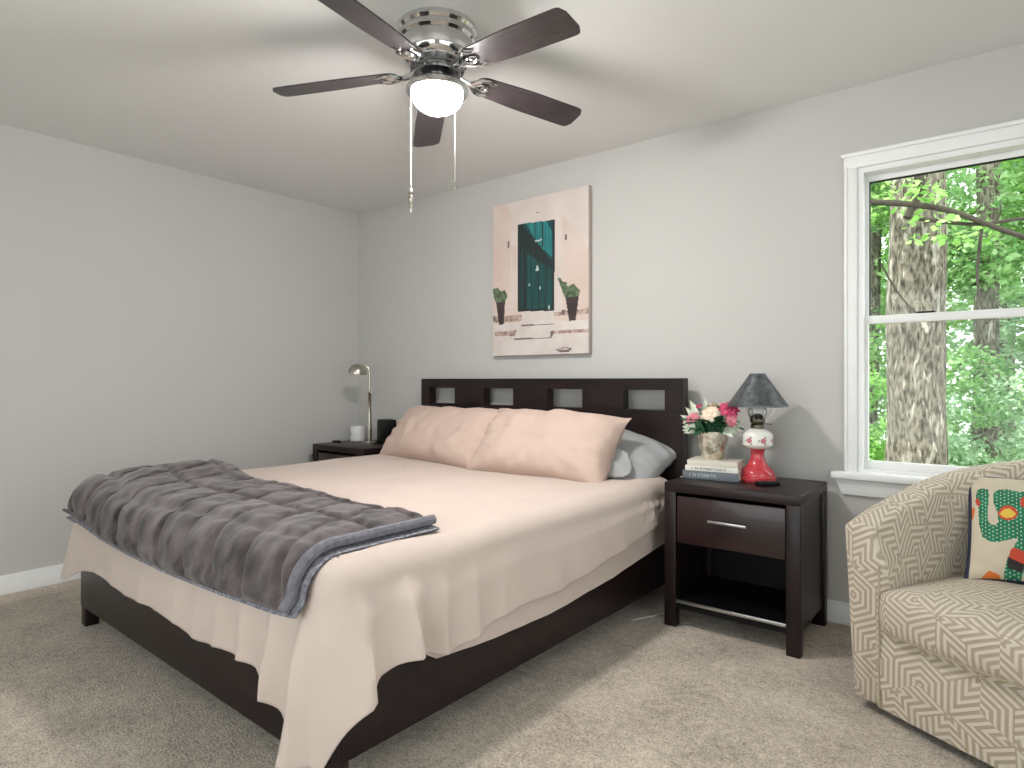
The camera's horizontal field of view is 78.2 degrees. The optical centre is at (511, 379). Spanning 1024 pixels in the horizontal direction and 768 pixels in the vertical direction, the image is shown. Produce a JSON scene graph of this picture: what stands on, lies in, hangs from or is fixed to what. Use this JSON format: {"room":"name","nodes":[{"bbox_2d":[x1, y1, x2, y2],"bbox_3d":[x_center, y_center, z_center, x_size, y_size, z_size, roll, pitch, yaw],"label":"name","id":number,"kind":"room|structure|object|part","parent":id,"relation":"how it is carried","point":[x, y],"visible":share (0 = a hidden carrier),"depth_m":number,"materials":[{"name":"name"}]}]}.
{"room":"bedroom","nodes":[
{"label":"bedroom","id":0,"kind":"room"},
{"bbox_2d":[0,124,357,575],"bbox_3d":[-2.745,-0.107,3.252,0.140,2.440,4.977,0,0,38],"label":"wall","id":1,"kind":"structure","parent":0,"point":[151,313],"depth_m":3.83,"materials":[{"name":"paint"}]},
{"bbox_2d":[0,564,80,595],"bbox_3d":[-2.685,1.063,3.204,0.014,0.100,4.697,0,0,38],"label":"baseboard","id":2,"kind":"structure","parent":1,"relation":"attached to","point":[45,576],"depth_m":3.36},
{"bbox_2d":[0,579,994,767],"bbox_3d":[-0.455,1.213,1.441,5.980,0.200,4.977,0,0,38],"label":"floor","id":3,"kind":"structure","parent":0,"point":[703,691],"depth_m":2.13,"materials":[{"name":"carpet"}]},
{"bbox_2d":[313,439,383,461],"bbox_3d":[-1.085,0.788,4.577,0.580,0.650,0.494,0,0,38],"label":"nightstand","id":4,"kind":"object","parent":3,"relation":"on","point":[343,449],"visible":0.21,"depth_m":4.45,"materials":[{"name":"black paint"}]},
{"bbox_3d":[-1.416,0.808,4.583,0.055,0.609,0.045,0,0,38],"label":"leg","id":5,"kind":"part","parent":4,"relation":"part of","materials":[{"name":"brown wood"}]},
{"bbox_3d":[-1.095,0.625,4.565,0.464,0.207,0.406,0,0,38],"label":"drawer","id":6,"kind":"part","parent":4,"relation":"part of","materials":[{"name":"brown wood"}]},
{"bbox_2d":[350,426,365,441],"bbox_3d":[-1.167,0.406,4.772,0.120,0.112,0.121,0,0,38],"label":"candle jar","id":7,"kind":"object","parent":4,"relation":"on","point":[357,433],"visible":0.99,"depth_m":4.72,"materials":[{"name":"white ceramic"}]},
{"bbox_2d":[348,364,376,443],"bbox_3d":[-1.089,0.172,4.599,0.209,0.581,0.131,0,0,-3],"label":"desk lamp","id":8,"kind":"object","parent":4,"relation":"on","point":[359,369],"visible":1,"depth_m":4.58,"materials":[{"name":"silver metal"}]},
{"bbox_3d":[-1.127,-0.078,4.597,0.131,0.083,0.132,0,0,38],"label":"lamp shade","id":9,"kind":"part","parent":8,"relation":"part of","materials":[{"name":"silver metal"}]},
{"bbox_3d":[-1.065,-0.017,4.596,0.067,0.198,0.016,0,0,1],"label":"arm","id":10,"kind":"part","parent":8,"relation":"part of","materials":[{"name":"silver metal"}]},
{"bbox_3d":[-1.040,0.262,4.595,0.040,0.369,0.040,0,0,38],"label":"post","id":11,"kind":"part","parent":8,"relation":"part of","materials":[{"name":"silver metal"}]},
{"bbox_2d":[377,419,395,443],"bbox_3d":[-0.925,0.377,4.651,0.110,0.170,0.140,0,0,-27],"label":"box","id":12,"kind":"object","parent":4,"relation":"on","point":[384,426],"visible":0.74,"depth_m":4.59,"materials":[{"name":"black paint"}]},
{"bbox_2d":[81,378,687,767],"bbox_3d":[-0.532,0.552,3.056,1.978,1.122,2.125,0,0,40],"label":"bed","id":13,"kind":"object","parent":3,"relation":"on","point":[408,693],"visible":0.3,"depth_m":2.37,"materials":[{"name":"brown wood"}]},
{"bbox_3d":[-1.926,0.963,2.878,0.055,0.300,0.055,0,0,40],"label":"leg","id":14,"kind":"part","parent":13,"relation":"part of","materials":[{"name":"brown wood"}]},
{"bbox_3d":[-1.200,0.897,2.253,1.920,0.248,0.035,0,0,40],"label":"footboard","id":15,"kind":"part","parent":13,"relation":"part of","materials":[{"name":"brown wood"}]},
{"bbox_3d":[-0.468,1.062,1.671,0.050,0.102,0.050,0,0,40],"label":"leg","id":16,"kind":"part","parent":13,"relation":"part of","materials":[{"name":"brown wood"}]},
{"bbox_3d":[0.186,0.898,2.448,0.030,0.230,2.030,0,0,40],"label":"rail","id":17,"kind":"part","parent":13,"relation":"part of","materials":[{"name":"brown wood"}]},
{"bbox_2d":[423,520,663,658],"bbox_3d":[-0.534,0.713,3.028,1.920,0.420,2.037,0,0,40],"label":"mattress","id":18,"kind":"object","parent":13,"relation":"on","point":[529,612],"visible":0.04,"depth_m":2.45,"materials":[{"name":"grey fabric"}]},
{"bbox_2d":[61,454,666,767],"bbox_3d":[-0.560,0.743,2.983,2.156,0.537,2.195,0,0,40],"label":"sheet","id":19,"kind":"object","parent":18,"relation":"on","point":[505,542],"visible":0.59,"depth_m":2.01,"materials":[{"name":"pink fabric"}]},
{"bbox_2d":[62,459,440,618],"bbox_3d":[-1.073,0.514,2.426,1.836,0.259,0.652,0,0,40],"label":"blanket","id":20,"kind":"object","parent":19,"relation":"on","point":[213,526],"visible":1,"depth_m":2.04,"materials":[{"name":"grey fabric"}]},
{"bbox_2d":[379,405,497,468],"bbox_3d":[-0.420,0.346,3.824,0.363,0.370,1.026,0,0,-44],"label":"pillow","id":21,"kind":"object","parent":18,"relation":"on","point":[449,435],"visible":0.71,"depth_m":3.67,"materials":[{"name":"beige fabric"}]},
{"bbox_2d":[467,408,631,482],"bbox_3d":[0.174,0.343,3.277,0.845,0.386,0.373,0,0,35],"label":"pillow","id":22,"kind":"object","parent":18,"relation":"on","point":[555,443],"visible":0.9,"depth_m":3.13,"materials":[{"name":"beige fabric"}]},
{"bbox_2d":[607,429,675,478],"bbox_3d":[0.458,0.378,3.321,0.778,0.400,0.448,0,0,38],"label":"pillow","id":23,"kind":"object","parent":18,"relation":"on","point":[637,456],"visible":0.39,"depth_m":3.15,"materials":[{"name":"grey fabric"}]},
{"bbox_3d":[0.134,0.472,3.846,1.956,0.962,0.060,0,0,40],"label":"headboard","id":24,"kind":"part","parent":13,"relation":"part of","materials":[{"name":"brown wood"}]},
{"bbox_2d":[631,613,663,620],"bbox_3d":[0.763,1.107,3.049,0.513,0.006,0.060,0,0,-40],"label":"power cord","id":25,"kind":"object","parent":3,"relation":"on","point":[662,613],"visible":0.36,"depth_m":2.94,"materials":[{"name":"white plastic"}]},
{"bbox_2d":[664,477,826,658],"bbox_3d":[1.059,0.788,2.863,0.580,0.650,0.494,0,0,38],"label":"nightstand","id":26,"kind":"object","parent":3,"relation":"on","point":[748,553],"visible":0.96,"depth_m":2.76,"materials":[{"name":"brown wood"}]},
{"bbox_3d":[0.729,0.808,2.869,0.055,0.609,0.045,0,0,38],"label":"leg","id":27,"kind":"part","parent":26,"relation":"part of","materials":[{"name":"brown wood"}]},
{"bbox_3d":[0.857,0.766,3.038,0.023,0.523,0.390,0,0,38],"label":"panel","id":28,"kind":"part","parent":26,"relation":"part of","materials":[{"name":"brown wood"}]},
{"bbox_3d":[0.992,0.808,3.202,0.055,0.609,0.045,0,0,38],"label":"leg","id":29,"kind":"part","parent":26,"relation":"part of","materials":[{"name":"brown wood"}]},
{"bbox_2d":[683,469,741,482],"bbox_3d":[0.960,0.443,2.979,0.256,0.038,0.176,0,0,32],"label":"book","id":30,"kind":"object","parent":26,"relation":"on","point":[716,476],"visible":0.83,"depth_m":2.90,"materials":[{"name":"paper"}]},
{"bbox_2d":[685,464,745,473],"bbox_3d":[0.960,0.411,2.972,0.240,0.024,0.166,0,0,32],"label":"book","id":31,"kind":"object","parent":30,"relation":"on","point":[687,467],"visible":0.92,"depth_m":2.90,"materials":[{"name":"white paper"}]},
{"bbox_2d":[687,456,744,467],"bbox_3d":[0.963,0.386,2.974,0.228,0.024,0.160,0,0,31],"label":"book","id":32,"kind":"object","parent":31,"relation":"on","point":[697,460],"visible":0.98,"depth_m":2.92,"materials":[{"name":"white paper"}]},
{"bbox_2d":[681,398,743,459],"bbox_3d":[0.946,0.230,2.987,0.292,0.288,0.271,0,0,38],"label":"flower vase","id":33,"kind":"object","parent":32,"relation":"on","point":[712,426],"visible":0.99,"depth_m":2.94,"materials":[{"name":"beige ceramic"}]},
{"bbox_3d":[0.859,0.191,2.993,0.078,0.072,0.047,0,0,38],"label":"flower","id":34,"kind":"part","parent":33,"relation":"part of","materials":[{"name":"pink plant"}]},
{"bbox_3d":[0.929,0.161,2.946,0.097,0.079,0.070,0,0,38],"label":"flower","id":35,"kind":"part","parent":33,"relation":"part of","materials":[{"name":"beige plant"}]},
{"bbox_3d":[0.977,0.127,3.030,0.087,0.041,0.084,0,0,38],"label":"flower","id":36,"kind":"part","parent":33,"relation":"part of","materials":[{"name":"beige plant"}]},
{"bbox_3d":[1.005,0.141,2.925,0.096,0.080,0.087,0,0,38],"label":"flower","id":37,"kind":"part","parent":33,"relation":"part of","materials":[{"name":"pink plant"}]},
{"bbox_3d":[1.005,0.190,2.888,0.063,0.061,0.028,0,0,1],"label":"flower","id":38,"kind":"part","parent":33,"relation":"part of","materials":[{"name":"pink plant"}]},
{"bbox_3d":[0.915,0.613,2.681,0.166,0.012,0.030,0,0,38],"label":"handle","id":39,"kind":"part","parent":26,"relation":"part of","materials":[{"name":"metal"}]},
{"bbox_3d":[1.049,0.625,2.851,0.464,0.207,0.406,0,0,38],"label":"drawer","id":40,"kind":"part","parent":26,"relation":"part of","materials":[{"name":"brown wood"}]},
{"bbox_2d":[677,576,785,633],"bbox_3d":[1.064,1.008,2.870,0.520,0.040,0.438,0,0,38],"label":"shelf","id":41,"kind":"object","parent":26,"relation":"attached to","point":[761,604],"depth_m":2.83,"materials":[{"name":"black paint"}]},
{"bbox_3d":[1.198,0.766,3.040,0.480,0.523,0.015,0,0,38],"label":"panel","id":42,"kind":"part","parent":26,"relation":"part of","materials":[{"name":"black paint"}]},
{"bbox_2d":[727,373,788,482],"bbox_3d":[1.129,0.216,2.900,0.268,0.492,0.268,0,0,38],"label":"oil lamp","id":43,"kind":"object","parent":26,"relation":"on","point":[757,391],"visible":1,"depth_m":2.85,"materials":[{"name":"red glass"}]},
{"bbox_3d":[1.129,0.046,2.900,0.268,0.152,0.268,0,0,38],"label":"lamp shade","id":44,"kind":"part","parent":43,"relation":"part of","materials":[{"name":"metal"}]},
{"bbox_3d":[1.144,0.189,2.888,0.106,0.068,0.068,0,0,38],"label":"burner","id":45,"kind":"part","parent":43,"relation":"part of","materials":[{"name":"gold metal"}]},
{"bbox_2d":[755,481,779,485],"bbox_3d":[1.122,0.453,2.765,0.100,0.018,0.040,0,0,3],"label":"remote control","id":46,"kind":"object","parent":26,"relation":"on","point":[759,483],"visible":1,"depth_m":2.75,"materials":[{"name":"black paint"}]},
{"bbox_3d":[1.141,0.808,2.543,0.055,0.609,0.045,0,0,38],"label":"leg","id":47,"kind":"part","parent":26,"relation":"part of","materials":[{"name":"brown wood"}]},
{"bbox_3d":[1.275,0.766,2.708,0.023,0.523,0.390,0,0,38],"label":"panel","id":48,"kind":"part","parent":26,"relation":"part of","materials":[{"name":"brown wood"}]},
{"bbox_3d":[1.404,0.808,2.877,0.055,0.609,0.045,0,0,38],"label":"leg","id":49,"kind":"part","parent":26,"relation":"part of","materials":[{"name":"brown wood"}]},
{"bbox_2d":[845,460,1023,767],"bbox_3d":[1.671,0.692,1.954,0.853,0.842,0.917,0,0,-24],"label":"armchair","id":50,"kind":"object","parent":3,"relation":"on","point":[939,650],"visible":0.91,"depth_m":1.99,"materials":[{"name":"fabric"}]},
{"bbox_3d":[1.435,0.953,1.850,0.260,0.250,0.606,0,0,-24],"label":"panel","id":51,"kind":"part","parent":50,"relation":"part of","materials":[{"name":"fabric"}]},
{"bbox_2d":[879,575,1023,686],"bbox_3d":[1.546,0.744,1.899,0.572,0.162,0.608,0,0,-24],"label":"seat cushion","id":52,"kind":"object","parent":50,"relation":"on","point":[974,626],"depth_m":1.87,"materials":[{"name":"fabric"}]},
{"bbox_2d":[964,477,1023,584],"bbox_3d":[1.771,0.511,2.112,0.418,0.355,0.266,0,0,37],"label":"throw cushion","id":53,"kind":"object","parent":50,"relation":"on","point":[995,550],"visible":1,"depth_m":2.14,"materials":[{"name":"fabric"}]},
{"bbox_2d":[0,0,1023,213],"bbox_3d":[-0.455,-1.427,1.441,5.980,0.200,4.977,0,0,38],"label":"ceiling","id":54,"kind":"structure","parent":0,"point":[187,85],"depth_m":2.72,"materials":[{"name":"paint"}]},
{"bbox_2d":[273,0,580,212],"bbox_3d":[-0.259,-0.979,2.350,1.199,0.697,1.232,0,0,38],"label":"ceiling fan","id":55,"kind":"object","parent":54,"relation":"hanging from","point":[438,45],"visible":1,"depth_m":2.29,"materials":[{"name":"brown wood"}]},
{"bbox_3d":[-0.676,-1.138,2.428,0.485,0.006,0.128,-5,11,6],"label":"blade","id":56,"kind":"part","parent":55,"relation":"part of","materials":[{"name":"brown wood"}]},
{"bbox_3d":[-0.446,-1.138,2.023,0.128,0.006,0.485,13,10,23],"label":"blade","id":57,"kind":"part","parent":55,"relation":"part of","materials":[{"name":"wood"}]},
{"bbox_3d":[-0.383,-0.906,2.384,0.005,0.358,0.004,0,0,38],"label":"pull chain","id":58,"kind":"part","parent":55,"relation":"part of","materials":[{"name":"silver metal"}]},
{"bbox_3d":[-0.362,-1.138,2.772,0.128,0.006,0.485,-12,-2,-12],"label":"blade","id":59,"kind":"part","parent":55,"relation":"part of","materials":[{"name":"brown wood"}]},
{"bbox_3d":[-0.282,-1.046,2.384,0.196,0.078,0.196,0,0,38],"label":"globe","id":60,"kind":"part","parent":55,"relation":"part of","materials":[{"name":"white glass"}]},
{"bbox_3d":[-0.209,-0.906,2.309,0.005,0.358,0.004,0,0,38],"label":"pull chain","id":61,"kind":"part","parent":55,"relation":"part of","materials":[{"name":"silver metal"}]},
{"bbox_3d":[0.010,-1.138,2.117,0.485,0.006,0.128,6,-8,42],"label":"blade","id":62,"kind":"part","parent":55,"relation":"part of","materials":[{"name":"brown wood"}]},
{"bbox_3d":[0.062,-1.138,2.579,0.485,0.006,0.128,5,-15,-29],"label":"blade","id":63,"kind":"part","parent":55,"relation":"part of","materials":[{"name":"brown wood"}]},
{"bbox_2d":[358,43,1023,602],"bbox_3d":[1.100,-0.107,3.295,5.840,2.440,0.140,0,0,38],"label":"wall","id":64,"kind":"structure","parent":0,"point":[718,247],"depth_m":3.30,"materials":[{"name":"paint"}]},
{"bbox_2d":[493,185,591,355],"bbox_3d":[0.173,-0.646,3.911,0.729,0.983,0.039,0,0,38],"label":"picture","id":65,"kind":"object","parent":64,"relation":"attached to","point":[542,245],"visible":1,"depth_m":3.87,"materials":[{"name":"pink paint"}]},
{"bbox_2d":[663,585,850,625],"bbox_3d":[1.003,1.063,3.273,5.686,0.100,0.014,0,0,38],"label":"baseboard","id":66,"kind":"structure","parent":64,"relation":"attached to","point":[837,611],"depth_m":2.88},
{"bbox_2d":[831,118,1023,497],"bbox_3d":[1.990,-0.252,2.575,1.211,1.539,0.225,0,0,38],"label":"window","id":67,"kind":"structure","parent":64,"relation":"in","point":[1000,142],"depth_m":2.81,"materials":[{"name":"white painted wood"},{"name":"glass"}]},
{"bbox_3d":[1.950,-0.270,2.525,1.109,1.386,0.034,0,0,38],"label":"casing","id":68,"kind":"part","parent":67,"relation":"part of","materials":[{"name":"white wood"}]},
{"bbox_3d":[1.947,-0.987,2.521,1.135,0.068,0.044,0,0,38],"label":"head casing","id":69,"kind":"part","parent":67,"relation":"part of","materials":[{"name":"white wood"}]},
{"bbox_3d":[2.004,-0.595,2.593,0.977,0.676,0.030,0,0,38],"label":"sash","id":70,"kind":"part","parent":67,"relation":"part of","materials":[{"name":"white wood"}]},
{"bbox_3d":[1.983,0.056,2.565,0.977,0.690,0.030,0,0,38],"label":"sash","id":71,"kind":"part","parent":67,"relation":"part of","materials":[{"name":"white wood"}]},
{"label":"outside","id":72,"kind":"structure","parent":0,"visible":0},
{"bbox_3d":[8.826,2.416,12.778,26.000,0.343,24.000,0,0,38],"label":"ground","id":73,"kind":"structure","parent":72,"visible":0},
{"bbox_2d":[869,367,886,460],"bbox_3d":[4.173,1.063,8.245,2.211,2.700,1.487,0,0,38],"label":"shrub","id":74,"kind":"object","parent":73,"relation":"on","point":[876,451],"visible":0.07,"depth_m":7.94,"materials":[{"name":"green plant"}]},
{"bbox_2d":[877,219,886,423],"bbox_3d":[5.577,-1.587,12.206,4.800,8.000,3.171,0,0,38],"label":"tree","id":75,"kind":"object","parent":73,"relation":"on","point":[884,376],"visible":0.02,"depth_m":11.24,"materials":[{"name":"green plant"}]},
{"bbox_2d":[869,167,1002,448],"bbox_3d":[5.377,-1.587,9.854,3.686,8.000,3.043,0,0,38],"label":"tree","id":76,"kind":"object","parent":73,"relation":"on","point":[876,237],"visible":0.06,"depth_m":9.56,"materials":[{"name":"green plant"}]},
{"bbox_2d":[869,162,1023,461],"bbox_3d":[6.026,-1.587,8.253,3.953,8.000,2.713,0,0,38],"label":"tree","id":77,"kind":"object","parent":73,"relation":"on","point":[989,185],"visible":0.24,"depth_m":8.03,"materials":[{"name":"green plant"}]},
{"bbox_2d":[871,171,1023,464],"bbox_3d":[4.315,-1.899,6.515,6.538,8.625,4.175,0,0,38],"label":"tree","id":78,"kind":"object","parent":73,"relation":"on","point":[916,352],"visible":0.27,"depth_m":6.14,"materials":[{"name":"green plant"}]},
{"bbox_2d":[877,159,1023,461],"bbox_3d":[9.283,-2.087,12.435,7.785,9.000,3.608,0,0,42],"label":"tree","id":79,"kind":"object","parent":73,"relation":"on","point":[952,334],"visible":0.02,"depth_m":12.07,"materials":[{"name":"green plant"}]},
{"bbox_2d":[945,160,1023,459],"bbox_3d":[8.614,-1.587,9.190,4.496,8.000,3.206,0,0,38],"label":"tree","id":80,"kind":"object","parent":73,"relation":"on","point":[1019,356],"visible":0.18,"depth_m":9.48,"materials":[{"name":"green plant"}]},
{"bbox_2d":[946,344,1023,466],"bbox_3d":[6.083,0.868,7.012,2.697,3.090,1.748,0,0,38],"label":"shrub","id":81,"kind":"object","parent":73,"relation":"on","point":[964,387],"visible":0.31,"depth_m":7.48,"materials":[{"name":"green plant"}]},
{"bbox_2d":[946,370,1023,466],"bbox_3d":[5.283,1.129,6.851,2.228,2.568,1.746,0,0,38],"label":"shrub","id":82,"kind":"object","parent":73,"relation":"on","point":[961,452],"visible":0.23,"depth_m":6.85,"materials":[{"name":"green plant"}]},
{"bbox_2d":[948,158,1023,307],"bbox_3d":[7.410,-1.117,8.515,3.505,7.061,2.426,0,0,38],"label":"tree","id":83,"kind":"object","parent":73,"relation":"on","point":[1009,163],"visible":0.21,"depth_m":8.48,"materials":[{"name":"green plant"}]}
]}

